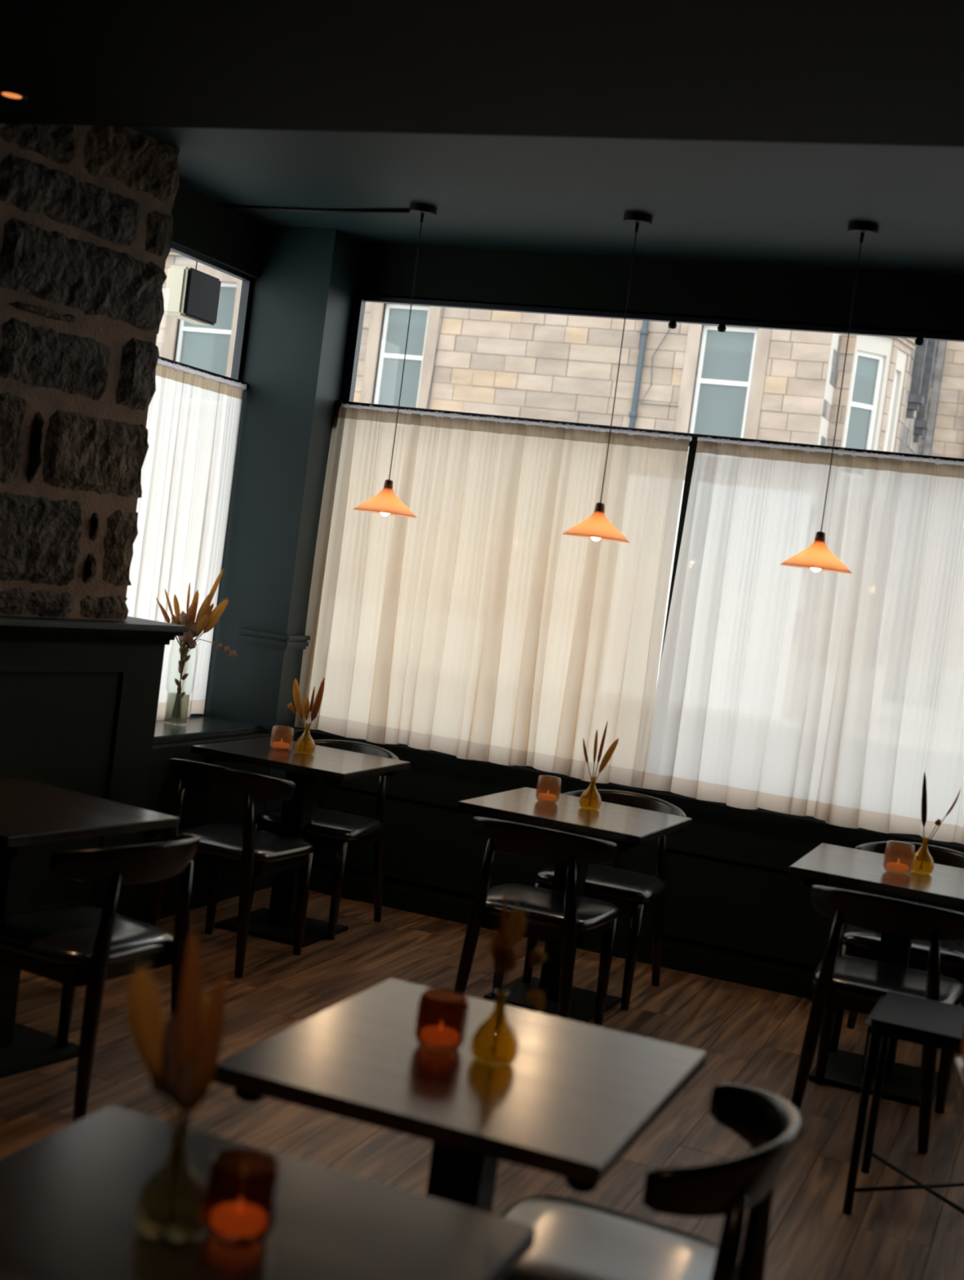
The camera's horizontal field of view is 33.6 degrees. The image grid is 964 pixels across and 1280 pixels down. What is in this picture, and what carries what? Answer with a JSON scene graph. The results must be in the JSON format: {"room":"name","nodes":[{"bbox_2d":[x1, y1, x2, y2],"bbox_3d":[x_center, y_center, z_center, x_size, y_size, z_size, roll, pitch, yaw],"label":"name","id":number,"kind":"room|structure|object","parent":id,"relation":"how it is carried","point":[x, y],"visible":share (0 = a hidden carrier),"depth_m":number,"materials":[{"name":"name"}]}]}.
{"room":"restaurant dining room","nodes":[
{"label":"restaurant dining room","id":0,"kind":"room"},
{"bbox_2d":[0,123,179,620],"bbox_3d":[-3.694,-0.470,2.350,0.448,3.260,9.020,9,3,29],"label":"wall","id":1,"kind":"structure","parent":0,"point":[86,217],"depth_m":5.76,"materials":[{"name":"brown stone"}]},
{"bbox_2d":[0,615,189,918],"bbox_3d":[-3.180,0.464,3.311,0.415,1.245,7.235,9,3,29],"label":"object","id":2,"kind":"structure","parent":1,"relation":"attached to","point":[79,697],"depth_m":5.95,"materials":[{"name":"black paint"}]},
{"bbox_2d":[158,355,248,385],"bbox_3d":[-1.342,-1.188,6.760,0.015,0.015,1.385,8,3,21],"label":"curtain rod","id":3,"kind":"object","parent":1,"relation":"attached to","point":[159,357],"visible":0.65,"depth_m":7.02,"materials":[{"name":"black metal"}]},
{"bbox_2d":[125,358,246,719],"bbox_3d":[-1.442,-0.417,6.805,0.042,1.570,1.341,8,3,21],"label":"sheer curtain","id":4,"kind":"object","parent":3,"relation":"hanging from","point":[193,417],"visible":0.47,"depth_m":7.06,"materials":[{"name":"white fabric"}]},
{"bbox_2d":[132,182,272,922],"bbox_3d":[-1.439,-0.394,6.687,0.630,3.260,1.620,8,3,21],"label":"wall","id":5,"kind":"structure","parent":0,"point":[230,238],"depth_m":6.89,"materials":[{"name":"black paint"}]},
{"bbox_2d":[153,715,262,743],"bbox_3d":[-1.421,0.386,6.830,0.375,0.030,1.300,8,3,21],"label":"windowsill","id":6,"kind":"structure","parent":5,"relation":"attached to","point":[197,726],"depth_m":7.04,"materials":[{"name":"black paint"}]},
{"bbox_2d":[164,640,198,725],"bbox_3d":[-1.324,0.190,6.996,0.122,0.365,0.122,8,3,21],"label":"glass vase","id":7,"kind":"object","parent":6,"relation":"on","point":[171,640],"visible":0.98,"depth_m":7.00,"materials":[{"name":"glass"}]},
{"bbox_2d":[155,568,237,718],"bbox_3d":[-1.262,0.011,6.993,0.380,0.676,0.091,7,3,-12],"label":"bouquet","id":8,"kind":"object","parent":7,"relation":"in","point":[206,619],"visible":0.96,"depth_m":6.98,"materials":[{"name":"brown plant"}]},
{"bbox_2d":[170,243,253,715],"bbox_3d":[-1.502,-0.656,6.760,0.090,2.095,1.510,8,3,21],"label":"window","id":9,"kind":"structure","parent":5,"relation":"in","point":[247,281],"depth_m":7.37,"materials":[{"name":"black"}]},
{"bbox_2d":[200,225,362,891],"bbox_3d":[-0.980,-0.375,7.504,0.436,3.260,0.336,8,3,21],"label":"pillar","id":10,"kind":"structure","parent":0,"point":[302,297],"depth_m":7.36,"materials":[{"name":"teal paint"}]},
{"bbox_2d":[0,0,963,274],"bbox_3d":[0.467,-1.371,1.792,8.400,0.460,10.476,8,3,21],"label":"ceiling","id":11,"kind":"structure","parent":0,"point":[749,131],"depth_m":3.97,"materials":[{"name":"paint"}]},
{"bbox_2d":[0,90,27,101],"bbox_3d":[-1.287,-1.489,4.365,0.084,0.004,0.084,8,3,21],"label":"recessed light","id":12,"kind":"object","parent":11,"relation":"in","point":[8,95],"visible":1,"depth_m":4.37,"materials":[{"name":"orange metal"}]},
{"bbox_2d":[164,262,221,325],"bbox_3d":[-1.209,-1.834,7.887,0.620,0.535,0.302,8,3,21],"label":"box sign","id":13,"kind":"object","parent":11,"relation":"hanging from","point":[192,295],"visible":0.76,"depth_m":7.87,"materials":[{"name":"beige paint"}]},
{"bbox_2d":[223,204,409,213],"bbox_3d":[-0.703,-1.843,6.828,0.994,0.016,0.050,9,3,26],"label":"cable conduit","id":14,"kind":"object","parent":11,"relation":"attached to","point":[225,206],"visible":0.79,"depth_m":6.83,"materials":[{"name":"black metal"}]},
{"bbox_2d":[353,203,436,517],"bbox_3d":[-0.321,-1.144,6.564,0.268,1.274,0.268,8,3,21],"label":"pendant lamp","id":15,"kind":"object","parent":11,"relation":"hanging from","point":[386,503],"visible":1,"depth_m":6.53,"materials":[{"name":"ceramic"}]},
{"bbox_2d":[562,212,653,542],"bbox_3d":[0.527,-1.020,6.234,0.268,1.272,0.268,8,3,21],"label":"pendant lamp","id":16,"kind":"object","parent":11,"relation":"hanging from","point":[597,526],"visible":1,"depth_m":6.20,"materials":[{"name":"ceramic"}]},
{"bbox_2d":[779,222,879,573],"bbox_3d":[1.327,-0.893,5.922,0.268,1.288,0.268,8,3,21],"label":"pendant lamp","id":17,"kind":"object","parent":11,"relation":"hanging from","point":[817,557],"visible":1,"depth_m":5.89,"materials":[{"name":"ceramic"}]},
{"bbox_2d":[0,887,963,1279],"bbox_3d":[0.061,1.641,1.894,8.400,0.120,10.376,8,3,21],"label":"floor","id":18,"kind":"structure","parent":0,"point":[749,1036],"depth_m":5.02,"materials":[{"name":"brown wood"}]},
{"bbox_2d":[0,778,179,1078],"bbox_3d":[-1.442,0.865,4.793,0.680,0.750,0.700,9,3,30],"label":"square table","id":19,"kind":"object","parent":18,"relation":"on","point":[32,813],"visible":0.98,"depth_m":4.77,"materials":[{"name":"brown wood"}]},
{"bbox_2d":[0,833,199,1123],"bbox_3d":[-1.132,0.906,4.565,0.533,0.774,0.538,9,3,29],"label":"chair","id":20,"kind":"object","parent":18,"relation":"on","point":[73,946],"visible":0.98,"depth_m":4.39,"materials":[{"name":"black wood"}]},
{"bbox_2d":[146,758,313,977],"bbox_3d":[-0.967,0.846,6.203,0.538,0.774,0.533,8,3,21],"label":"chair","id":21,"kind":"object","parent":18,"relation":"on","point":[231,847],"visible":0.91,"depth_m":6.03,"materials":[{"name":"black wood"}]},
{"bbox_2d":[0,1105,536,1279],"bbox_3d":[-0.422,1.133,2.019,0.700,0.750,0.700,8,3,21],"label":"square table","id":22,"kind":"object","parent":18,"relation":"on","point":[68,1196],"visible":1,"depth_m":2.11,"materials":[{"name":"brown wood"}]},
{"bbox_2d":[134,1125,204,1242],"bbox_3d":[-0.391,0.689,2.035,0.091,0.134,0.091,8,3,21],"label":"bud vase","id":23,"kind":"object","parent":22,"relation":"on","point":[149,1230],"visible":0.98,"depth_m":2.02,"materials":[{"name":"clear glass"}]},
{"bbox_2d":[124,929,229,1223],"bbox_3d":[-0.403,0.552,2.043,0.161,0.378,0.068,8,3,21],"label":"dried flowers","id":24,"kind":"object","parent":23,"relation":"in","point":[180,1058],"visible":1,"depth_m":2.03,"materials":[{"name":"brown plant"}]},
{"bbox_2d":[201,1147,279,1246],"bbox_3d":[-0.310,0.718,2.051,0.096,0.098,0.096,8,3,21],"label":"candle jar","id":25,"kind":"object","parent":22,"relation":"on","point":[241,1196],"visible":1,"depth_m":2.02,"materials":[{"name":"orange glass"}]},
{"bbox_2d":[191,736,410,947],"bbox_3d":[-0.797,0.852,6.737,0.700,0.750,0.660,8,3,21],"label":"square table","id":26,"kind":"object","parent":18,"relation":"on","point":[277,922],"visible":0.93,"depth_m":6.68,"materials":[{"name":"brown wood"}]},
{"bbox_2d":[270,725,293,751],"bbox_3d":[-0.847,0.417,6.751,0.096,0.098,0.096,8,3,21],"label":"candle jar","id":27,"kind":"object","parent":26,"relation":"on","point":[282,744],"visible":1,"depth_m":6.73,"materials":[{"name":"orange glass"}]},
{"bbox_2d":[272,737,289,748],"bbox_3d":[-0.849,0.434,6.752,0.072,0.040,0.072,8,3,21],"label":"candle","id":28,"kind":"object","parent":27,"relation":"on","point":[282,744],"depth_m":6.73,"materials":[{"name":"orange wax"}]},
{"bbox_2d":[294,723,315,755],"bbox_3d":[-0.742,0.416,6.726,0.087,0.128,0.086,8,3,21],"label":"bud vase","id":29,"kind":"object","parent":26,"relation":"on","point":[309,723],"visible":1,"depth_m":6.72,"materials":[{"name":"yellow glass"}]},
{"bbox_2d":[287,676,325,751],"bbox_3d":[-0.746,0.305,6.728,0.169,0.323,0.069,8,3,21],"label":"posy","id":30,"kind":"object","parent":29,"relation":"in","point":[314,709],"visible":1,"depth_m":6.73,"materials":[{"name":"brown plant"}]},
{"bbox_2d":[249,739,399,940],"bbox_3d":[-0.687,0.845,6.961,0.538,0.774,0.533,8,3,21],"label":"chair","id":31,"kind":"object","parent":18,"relation":"on","point":[342,833],"visible":0.59,"depth_m":6.85,"materials":[{"name":"black wood"}]},
{"bbox_2d":[212,977,706,1213],"bbox_3d":[-0.055,1.135,2.936,0.690,0.750,0.740,8,3,21],"label":"square table","id":32,"kind":"object","parent":18,"relation":"on","point":[575,1097],"visible":0.99,"depth_m":2.80,"materials":[{"name":"brown wood"}]},
{"bbox_2d":[414,987,469,1053],"bbox_3d":[-0.074,0.704,2.947,0.096,0.098,0.096,8,3,21],"label":"candle jar","id":33,"kind":"object","parent":32,"relation":"on","point":[442,1014],"visible":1,"depth_m":2.91,"materials":[{"name":"orange glass"}]},
{"bbox_2d":[470,990,518,1066],"bbox_3d":[0.028,0.704,2.902,0.087,0.128,0.086,8,3,21],"label":"bud vase","id":34,"kind":"object","parent":32,"relation":"on","point":[477,1056],"visible":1,"depth_m":2.89,"materials":[{"name":"yellow glass"}]},
{"bbox_2d":[488,888,550,1055],"bbox_3d":[0.067,0.609,2.885,0.140,0.303,0.053,9,3,32],"label":"posy","id":35,"kind":"object","parent":34,"relation":"in","point":[513,928],"visible":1,"depth_m":2.89,"materials":[{"name":"brown plant"}]},
{"bbox_2d":[453,817,618,1026],"bbox_3d":[0.206,1.020,5.746,0.538,0.774,0.533,8,3,20],"label":"chair","id":36,"kind":"object","parent":18,"relation":"on","point":[553,915],"visible":0.95,"depth_m":5.58,"materials":[{"name":"black wood"}]},
{"bbox_2d":[457,786,692,1023],"bbox_3d":[0.324,1.026,6.150,0.720,0.750,0.680,9,3,23],"label":"square table","id":37,"kind":"object","parent":18,"relation":"on","point":[625,826],"visible":0.8,"depth_m":6.08,"materials":[{"name":"brown wood"}]},
{"bbox_2d":[535,775,561,804],"bbox_3d":[0.260,0.585,6.229,0.096,0.098,0.096,8,3,21],"label":"candle jar","id":38,"kind":"object","parent":37,"relation":"on","point":[548,797],"visible":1,"depth_m":6.21,"materials":[{"name":"orange glass"}]},
{"bbox_2d":[538,790,556,800],"bbox_3d":[0.258,0.602,6.230,0.072,0.040,0.072,8,3,21],"label":"candle","id":39,"kind":"object","parent":38,"relation":"on","point":[548,797],"depth_m":6.21,"materials":[{"name":"orange wax"}]},
{"bbox_2d":[579,775,601,810],"bbox_3d":[0.426,0.593,6.197,0.087,0.128,0.086,8,3,21],"label":"bud vase","id":40,"kind":"object","parent":37,"relation":"on","point":[590,775],"visible":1,"depth_m":6.19,"materials":[{"name":"yellow glass"}]},
{"bbox_2d":[582,720,619,805],"bbox_3d":[0.451,0.479,6.179,0.155,0.338,0.036,8,3,21],"label":"posy","id":41,"kind":"object","parent":40,"relation":"in","point":[609,753],"visible":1,"depth_m":6.18,"materials":[{"name":"brown plant"}]},
{"bbox_2d":[522,789,686,1010],"bbox_3d":[0.498,1.023,6.457,0.538,0.774,0.533,8,3,21],"label":"chair","id":42,"kind":"object","parent":18,"relation":"on","point":[633,893],"visible":0.56,"depth_m":6.33,"materials":[{"name":"black wood"}]},
{"bbox_2d":[498,1082,801,1279],"bbox_3d":[0.240,1.169,2.804,0.533,0.774,0.538,8,3,20],"label":"chair","id":43,"kind":"object","parent":18,"relation":"on","point":[575,1239],"visible":0.94,"depth_m":2.81,"materials":[{"name":"black leather"}]},
{"bbox_2d":[788,843,963,1106],"bbox_3d":[1.456,1.195,5.672,0.710,0.750,0.680,8,3,21],"label":"square table","id":44,"kind":"object","parent":18,"relation":"on","point":[827,864],"visible":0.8,"depth_m":5.61,"materials":[{"name":"brown wood"}]},
{"bbox_2d":[883,840,915,875],"bbox_3d":[1.464,0.767,5.599,0.104,0.106,0.104,8,3,21],"label":"candle jar","id":45,"kind":"object","parent":44,"relation":"on","point":[895,866],"visible":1,"depth_m":5.58,"materials":[{"name":"orange glass"}]},
{"bbox_2d":[886,857,909,871],"bbox_3d":[1.462,0.785,5.600,0.078,0.044,0.078,8,3,21],"label":"candle","id":46,"kind":"object","parent":45,"relation":"on","point":[895,866],"depth_m":5.58,"materials":[{"name":"orange wax"}]},
{"bbox_2d":[908,838,933,875],"bbox_3d":[1.570,0.766,5.676,0.087,0.128,0.086,8,3,21],"label":"bud vase","id":47,"kind":"object","parent":44,"relation":"on","point":[922,838],"visible":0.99,"depth_m":5.67,"materials":[{"name":"yellow glass"}]},
{"bbox_2d":[919,772,960,869],"bbox_3d":[1.611,0.649,5.660,0.136,0.348,0.026,8,3,21],"label":"posy","id":48,"kind":"object","parent":47,"relation":"in","point":[924,797],"visible":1,"depth_m":5.67,"materials":[{"name":"brown plant"}]},
{"bbox_2d":[791,884,963,1153],"bbox_3d":[1.320,1.188,5.238,0.538,0.774,0.533,8,3,22],"label":"chair","id":49,"kind":"object","parent":18,"relation":"on","point":[845,982],"visible":0.93,"depth_m":5.09,"materials":[{"name":"black wood"}]},
{"bbox_2d":[829,840,963,1083],"bbox_3d":[1.623,1.188,6.041,0.538,0.774,0.533,8,3,21],"label":"chair","id":50,"kind":"object","parent":18,"relation":"on","point":[860,942],"visible":0.36,"depth_m":5.89,"materials":[{"name":"black wood"}]},
{"bbox_2d":[842,991,963,1213],"bbox_3d":[1.273,1.333,4.488,0.410,0.545,0.410,8,3,21],"label":"stool","id":51,"kind":"object","parent":18,"relation":"on","point":[900,1016],"visible":1,"depth_m":4.41,"materials":[{"name":"black wood"}]},
{"bbox_2d":[953,1057,963,1100],"bbox_3d":[1.214,1.298,2.945,0.700,0.750,0.700,8,3,11],"label":"square table","id":52,"kind":"object","parent":18,"relation":"on","point":[958,1068],"visible":1,"depth_m":3.25,"materials":[{"name":"brown wood"}]},
{"bbox_2d":[301,243,963,974],"bbox_3d":[2.444,0.091,6.474,7.714,3.310,0.312,8,3,21],"label":"wall","id":53,"kind":"structure","parent":0,"point":[731,892],"depth_m":6.94,"materials":[{"name":"black paint"}]},
{"bbox_2d":[309,868,813,999],"bbox_3d":[2.312,1.599,6.360,7.064,0.100,0.018,8,3,21],"label":"baseboard","id":54,"kind":"structure","parent":53,"relation":"attached to","point":[793,983],"depth_m":6.98,"materials":[{"name":"black paint"}]},
{"bbox_2d":[300,293,963,845],"bbox_3d":[2.366,-0.149,6.391,6.664,2.075,0.125,8,3,21],"label":"window","id":55,"kind":"structure","parent":53,"relation":"in","point":[359,301],"depth_m":6.97,"materials":[{"name":"black"}]},
{"bbox_2d":[332,400,963,461],"bbox_3d":[2.370,-0.607,6.305,6.620,0.130,0.070,8,3,21],"label":"curtain rod","id":56,"kind":"object","parent":55,"relation":"attached to","point":[338,403],"visible":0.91,"depth_m":6.91,"materials":[{"name":"black metal"}]},
{"bbox_2d":[294,402,692,787],"bbox_3d":[0.001,-0.234,7.188,1.730,1.560,0.074,8,3,21],"label":"sheer curtain","id":57,"kind":"object","parent":56,"relation":"hanging from","point":[468,627],"visible":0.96,"depth_m":7.16,"materials":[{"name":"beige fabric"}]},
{"bbox_2d":[640,436,963,844],"bbox_3d":[1.634,0.007,6.552,1.851,1.560,0.076,8,3,21],"label":"sheer curtain","id":58,"kind":"object","parent":56,"relation":"hanging from","point":[830,697],"visible":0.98,"depth_m":6.63,"materials":[{"name":"white fabric"}]},
{"label":"outside","id":59,"kind":"structure","parent":0,"visible":0},
{"bbox_3d":[15.403,2.182,40.413,80.000,0.200,33.500,8,3,21],"label":"pavement","id":60,"kind":"object","parent":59,"visible":0},
{"bbox_2d":[155,250,841,686],"bbox_3d":[-3.431,-6.807,31.781,20.970,13.646,1.060,8,3,21],"label":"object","id":61,"kind":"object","parent":60,"relation":"on","point":[770,384],"visible":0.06,"depth_m":29.37,"materials":[{"name":"beige"}]},
{"bbox_2d":[426,306,444,408],"bbox_3d":[-0.802,-5.838,30.307,0.167,3.301,0.020,8,3,21],"label":"cable","id":62,"kind":"object","parent":61,"relation":"attached to","point":[443,307],"visible":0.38,"depth_m":30.34,"materials":[{"name":"grey plastic"}]},
{"bbox_2d":[628,320,648,427],"bbox_3d":[2.861,-5.021,28.839,0.156,12.000,0.156,8,3,21],"label":"drainpipe","id":63,"kind":"object","parent":61,"relation":"attached to","point":[644,331],"visible":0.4,"depth_m":28.80,"materials":[{"name":"grey"}]},
{"bbox_2d":[640,328,678,407],"bbox_3d":[3.327,-5.247,28.690,0.705,2.059,0.020,8,3,21],"label":"cable","id":64,"kind":"object","parent":61,"relation":"attached to","point":[669,328],"visible":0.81,"depth_m":28.77,"materials":[{"name":"grey plastic"}]},
{"bbox_2d":[820,333,937,453],"bbox_3d":[7.628,-5.294,29.982,1.352,13.646,5.646,9,3,34],"label":"bay window","id":65,"kind":"structure","parent":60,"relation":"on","point":[886,382],"depth_m":28.83,"materials":[{"name":"beige"}]},
{"bbox_2d":[917,340,963,458],"bbox_3d":[13.465,-4.905,37.338,7.410,13.646,0.940,8,3,11],"label":"building","id":66,"kind":"structure","parent":60,"relation":"on","point":[944,437],"depth_m":37.58,"materials":[{"name":"beige"}]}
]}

